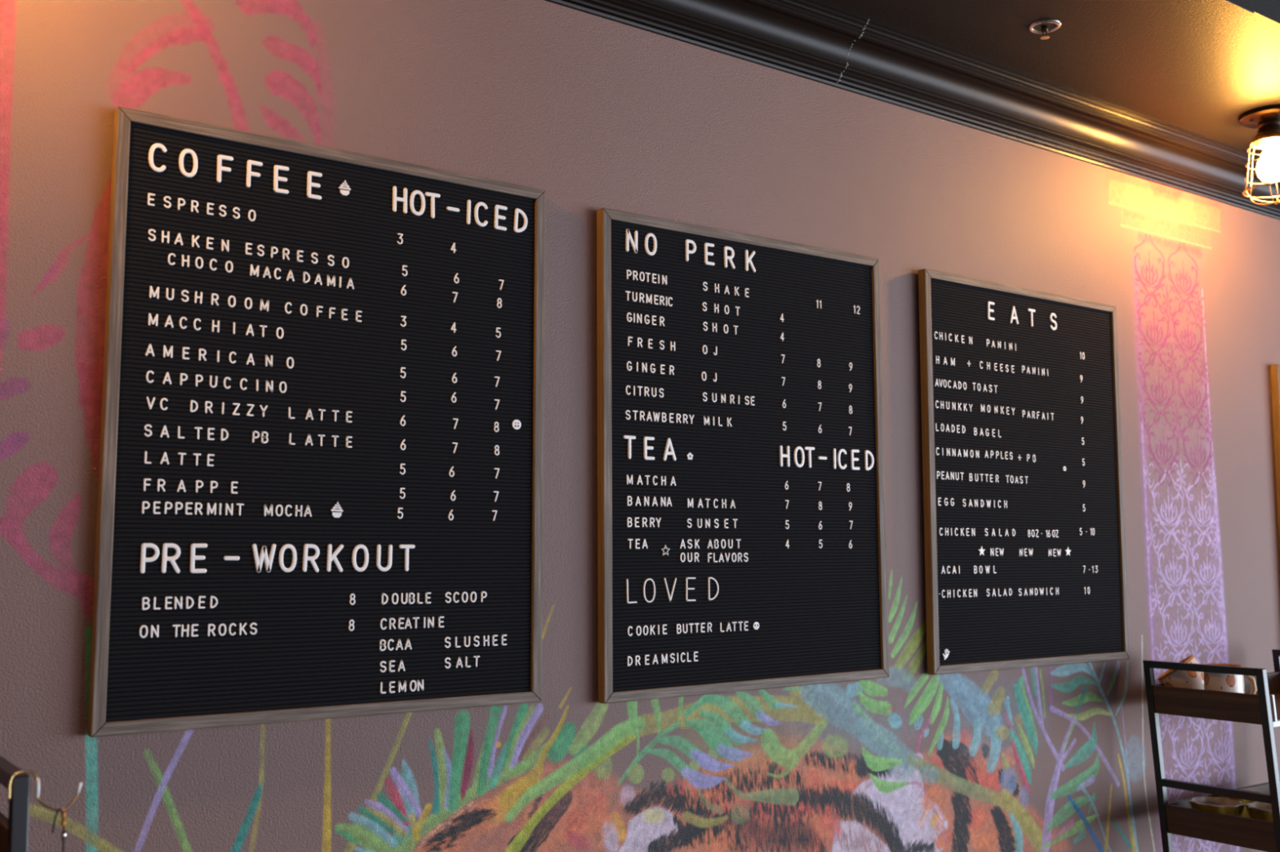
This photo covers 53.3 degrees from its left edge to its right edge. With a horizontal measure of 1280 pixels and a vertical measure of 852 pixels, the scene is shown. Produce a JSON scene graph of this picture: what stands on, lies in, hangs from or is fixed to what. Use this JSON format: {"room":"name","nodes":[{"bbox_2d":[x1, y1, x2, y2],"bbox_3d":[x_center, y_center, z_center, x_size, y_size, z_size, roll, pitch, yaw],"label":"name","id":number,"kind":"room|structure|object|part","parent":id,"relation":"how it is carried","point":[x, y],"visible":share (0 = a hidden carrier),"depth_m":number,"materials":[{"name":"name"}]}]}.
{"room":"coffee shop","nodes":[
{"label":"coffee shop","id":0,"kind":"room"},
{"bbox_2d":[0,0,1279,851],"bbox_3d":[0.712,0.427,2.476,9.100,2.750,0.001,4,-7,-36],"label":"wall","id":1,"kind":"structure","parent":0,"point":[593,113],"depth_m":1.99,"materials":[{"name":"paint"}]},
{"bbox_2d":[87,106,545,737],"bbox_3d":[-0.394,0.004,1.697,0.610,0.753,0.022,4,-7,-36],"label":"letter board","id":2,"kind":"object","parent":1,"relation":"attached to","point":[321,466],"visible":1,"depth_m":1.66,"materials":[{"name":"brown wood"}]},
{"bbox_3d":[-0.633,-0.013,1.521,0.016,0.751,0.018,4,-7,-36],"label":"frame rail","id":3,"kind":"part","parent":2,"relation":"part of","materials":[{"name":"brown wood"}]},
{"bbox_3d":[-0.393,0.371,1.658,0.608,0.016,0.018,4,-7,-36],"label":"frame rail","id":4,"kind":"part","parent":2,"relation":"part of","materials":[{"name":"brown wood"}]},
{"bbox_3d":[-0.392,-0.362,1.732,0.608,0.016,0.018,4,-7,-36],"label":"frame rail","id":5,"kind":"part","parent":2,"relation":"part of","materials":[{"name":"brown wood"}]},
{"bbox_3d":[-0.152,0.022,1.869,0.016,0.751,0.018,4,-7,-36],"label":"frame rail","id":6,"kind":"part","parent":2,"relation":"part of","materials":[{"name":"brown wood"}]},
{"bbox_2d":[596,208,888,703],"bbox_3d":[0.185,0.054,2.115,0.621,0.762,0.022,4,-7,-36],"label":"letter board","id":7,"kind":"object","parent":1,"relation":"attached to","point":[741,513],"visible":1,"depth_m":2.09,"materials":[{"name":"brown wood"}]},
{"bbox_3d":[-0.054,0.039,1.939,0.016,0.751,0.018,4,-7,-36],"label":"frame rail","id":8,"kind":"part","parent":7,"relation":"part of","materials":[{"name":"brown wood"}]},
{"bbox_3d":[0.184,-0.312,2.149,0.608,0.016,0.018,4,-7,-36],"label":"frame rail","id":9,"kind":"part","parent":7,"relation":"part of","materials":[{"name":"brown wood"}]},
{"bbox_3d":[0.189,0.421,2.078,0.608,0.016,0.018,4,-7,-36],"label":"frame rail","id":10,"kind":"part","parent":7,"relation":"part of","materials":[{"name":"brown wood"}]},
{"bbox_3d":[0.427,0.070,2.287,0.016,0.751,0.018,4,-7,-36],"label":"frame rail","id":11,"kind":"part","parent":7,"relation":"part of","materials":[{"name":"brown wood"}]},
{"bbox_2d":[543,0,1279,220],"bbox_3d":[0.697,-0.646,2.519,9.000,0.098,0.089,4,-7,-36],"label":"trim","id":12,"kind":"structure","parent":1,"relation":"attached to","point":[812,40],"depth_m":2.44,"materials":[{"name":"black paint"}]},
{"bbox_2d":[918,268,1129,675],"bbox_3d":[0.775,0.097,2.542,0.610,0.753,0.022,4,-7,-36],"label":"letter board","id":13,"kind":"object","parent":1,"relation":"attached to","point":[1024,540],"visible":1,"depth_m":2.52,"materials":[{"name":"brown wood"}]},
{"bbox_3d":[0.536,0.080,2.366,0.016,0.751,0.018,4,-7,-36],"label":"frame rail","id":14,"kind":"part","parent":13,"relation":"part of","materials":[{"name":"brown wood"}]},
{"bbox_3d":[0.776,-0.269,2.577,0.608,0.016,0.018,4,-7,-36],"label":"frame rail","id":15,"kind":"part","parent":13,"relation":"part of","materials":[{"name":"brown wood"}]},
{"bbox_3d":[0.776,0.464,2.503,0.608,0.016,0.018,4,-7,-36],"label":"frame rail","id":16,"kind":"part","parent":13,"relation":"part of","materials":[{"name":"brown wood"}]},
{"bbox_3d":[1.017,0.115,2.714,0.016,0.751,0.018,4,-7,-36],"label":"frame rail","id":17,"kind":"part","parent":13,"relation":"part of","materials":[{"name":"brown wood"}]},
{"bbox_2d":[1270,364,1279,554],"bbox_3d":[1.807,0.241,3.282,0.610,0.752,0.022,4,-7,-36],"label":"letter board","id":18,"kind":"object","parent":1,"relation":"attached to","point":[1275,369],"visible":1,"depth_m":3.13,"materials":[{"name":"brown wood"}]},
{"bbox_2d":[814,0,1279,155],"bbox_3d":[0.861,-1.109,2.426,9.100,0.805,0.506,4,-7,-36],"label":"ceiling","id":19,"kind":"structure","parent":0,"point":[1195,66],"depth_m":2.38,"materials":[{"name":"black paint"}]},
{"bbox_2d":[1027,19,1061,39],"bbox_3d":[0.727,-0.707,2.288,0.057,0.022,0.057,4,-7,-36],"label":"sprinkler","id":20,"kind":"object","parent":19,"relation":"attached to","point":[1046,26],"visible":1,"depth_m":2.28,"materials":[{"name":"silver metal"}]},
{"bbox_2d":[1208,0,1253,17],"bbox_3d":[-0.803,-0.859,0.879,4.628,0.004,0.018,4,-7,-36],"label":"trim","id":21,"kind":"structure","parent":19,"relation":"attached to","point":[1230,5],"depth_m":2.20,"materials":[{"name":"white paint"}]},
{"bbox_2d":[1239,105,1279,204],"bbox_3d":[1.357,-0.574,2.737,0.121,0.196,0.121,4,-7,-36],"label":"ceiling lamp","id":22,"kind":"object","parent":19,"relation":"attached to","point":[1266,119],"visible":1,"depth_m":2.72,"materials":[{"name":"brown metal"}]},
{"bbox_3d":[1.357,-0.573,2.737,0.063,0.099,0.063,4,-7,-36],"label":"bulb","id":23,"kind":"part","parent":22,"relation":"part of","materials":[{"name":"beige glass"}]},
{"bbox_2d":[1257,119,1279,140],"bbox_3d":[1.357,-0.638,2.743,0.053,0.032,0.053,4,-7,-36],"label":"socket","id":24,"kind":"object","parent":22,"relation":"attached to","point":[1269,129],"depth_m":2.72,"materials":[{"name":"brown metal"}]},
{"bbox_3d":[2.920,1.539,-0.688,9.100,0.100,7.708,4,-7,-36],"label":"floor","id":25,"kind":"structure","parent":0,"visible":0},
{"bbox_2d":[0,755,30,851],"bbox_3d":[-0.817,0.981,1.001,0.533,1.350,0.354,4,-7,-36],"label":"ladder shelf","id":26,"kind":"object","parent":25,"relation":"on","point":[14,829],"visible":1,"depth_m":1.16,"materials":[{"name":"black metal"}]},
{"bbox_2d":[0,811,8,851],"bbox_3d":[-0.842,0.392,1.095,0.528,0.060,0.253,4,-7,-36],"label":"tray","id":27,"kind":"object","parent":26,"relation":"on","point":[3,820],"depth_m":1.19,"materials":[{"name":"white"}]},
{"bbox_3d":[-0.637,0.336,1.260,0.015,0.014,0.224,4,-7,-36],"label":"rail","id":28,"kind":"part","parent":26,"relation":"part of","materials":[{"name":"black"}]},
{"bbox_2d":[8,770,82,812],"bbox_3d":[-0.543,0.334,1.165,0.062,0.039,0.007,3,-7,-29],"label":"wire hook","id":29,"kind":"object","parent":26,"relation":"hanging from","point":[37,780],"visible":1,"depth_m":1.16,"materials":[{"name":"gold metal"}]},
{"bbox_2d":[51,808,66,851],"bbox_3d":[-0.531,0.392,1.164,0.014,0.085,0.005,4,-7,-36],"label":"keyring","id":30,"kind":"object","parent":29,"relation":"hanging from","point":[63,823],"visible":1,"depth_m":1.17,"materials":[{"name":"brown"}]},
{"bbox_2d":[1142,648,1279,851],"bbox_3d":[1.358,1.149,2.583,0.530,1.334,0.353,4,-7,-36],"label":"ladder shelf","id":31,"kind":"object","parent":25,"relation":"on","point":[1178,817],"visible":0.97,"depth_m":2.51,"materials":[{"name":"black metal"}]},
{"bbox_2d":[1157,655,1204,689],"bbox_3d":[1.135,0.531,2.653,0.106,0.108,0.088,-2,-6,22],"label":"mug","id":32,"kind":"object","parent":31,"relation":"on","point":[1171,677],"visible":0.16,"depth_m":2.62,"materials":[{"name":"beige ceramic"}]},
{"bbox_3d":[1.120,0.482,2.539,0.015,0.014,0.224,4,-7,-36],"label":"rail","id":33,"kind":"part","parent":31,"relation":"part of","materials":[{"name":"black metal"}]},
{"bbox_2d":[1152,671,1279,727],"bbox_3d":[1.333,0.569,2.676,0.525,0.060,0.253,4,-7,-36],"label":"tray","id":34,"kind":"object","parent":31,"relation":"on","point":[1263,708],"depth_m":2.52,"materials":[{"name":"brown wood"}]},
{"bbox_3d":[1.131,0.715,2.501,0.015,0.014,0.224,4,-7,-36],"label":"rail","id":35,"kind":"part","parent":31,"relation":"part of","materials":[{"name":"black"}]},
{"bbox_2d":[1189,796,1244,816],"bbox_3d":[1.159,0.782,2.558,0.102,0.058,0.101,-5,-8,42],"label":"scalloped bowl","id":36,"kind":"object","parent":31,"relation":"on","point":[1219,805],"visible":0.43,"depth_m":2.54,"materials":[{"name":"yellow ceramic"}]},
{"bbox_2d":[1164,782,1276,851],"bbox_3d":[1.343,0.802,2.638,0.525,0.060,0.253,4,-7,-36],"label":"tray","id":37,"kind":"object","parent":31,"relation":"on","point":[1180,819],"depth_m":2.49,"materials":[{"name":"brown wood"}]},
{"bbox_2d":[1203,663,1257,694],"bbox_3d":[1.178,0.527,2.557,0.095,0.095,0.075,4,-7,-36],"label":"mug","id":38,"kind":"object","parent":31,"relation":"on","point":[1212,681],"visible":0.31,"depth_m":2.53,"materials":[{"name":"beige ceramic"}]},
{"bbox_3d":[1.219,0.526,2.555,0.036,0.066,0.011,0,-6,-4],"label":"handle","id":39,"kind":"part","parent":38,"relation":"part of","materials":[{"name":"brown ceramic"}]},
{"bbox_2d":[1212,789,1260,817],"bbox_3d":[1.243,0.791,2.647,0.102,0.058,0.101,0,-6,2],"label":"scalloped bowl","id":40,"kind":"object","parent":31,"relation":"on","point":[1245,813],"visible":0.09,"depth_m":2.61,"materials":[{"name":"gold metal"}]},
{"bbox_2d":[1244,801,1273,822],"bbox_3d":[1.247,0.777,2.506,0.102,0.058,0.101,-3,-6,25],"label":"scalloped bowl","id":41,"kind":"object","parent":31,"relation":"on","point":[1256,810],"visible":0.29,"depth_m":2.49,"materials":[{"name":"yellow ceramic"}]}
]}

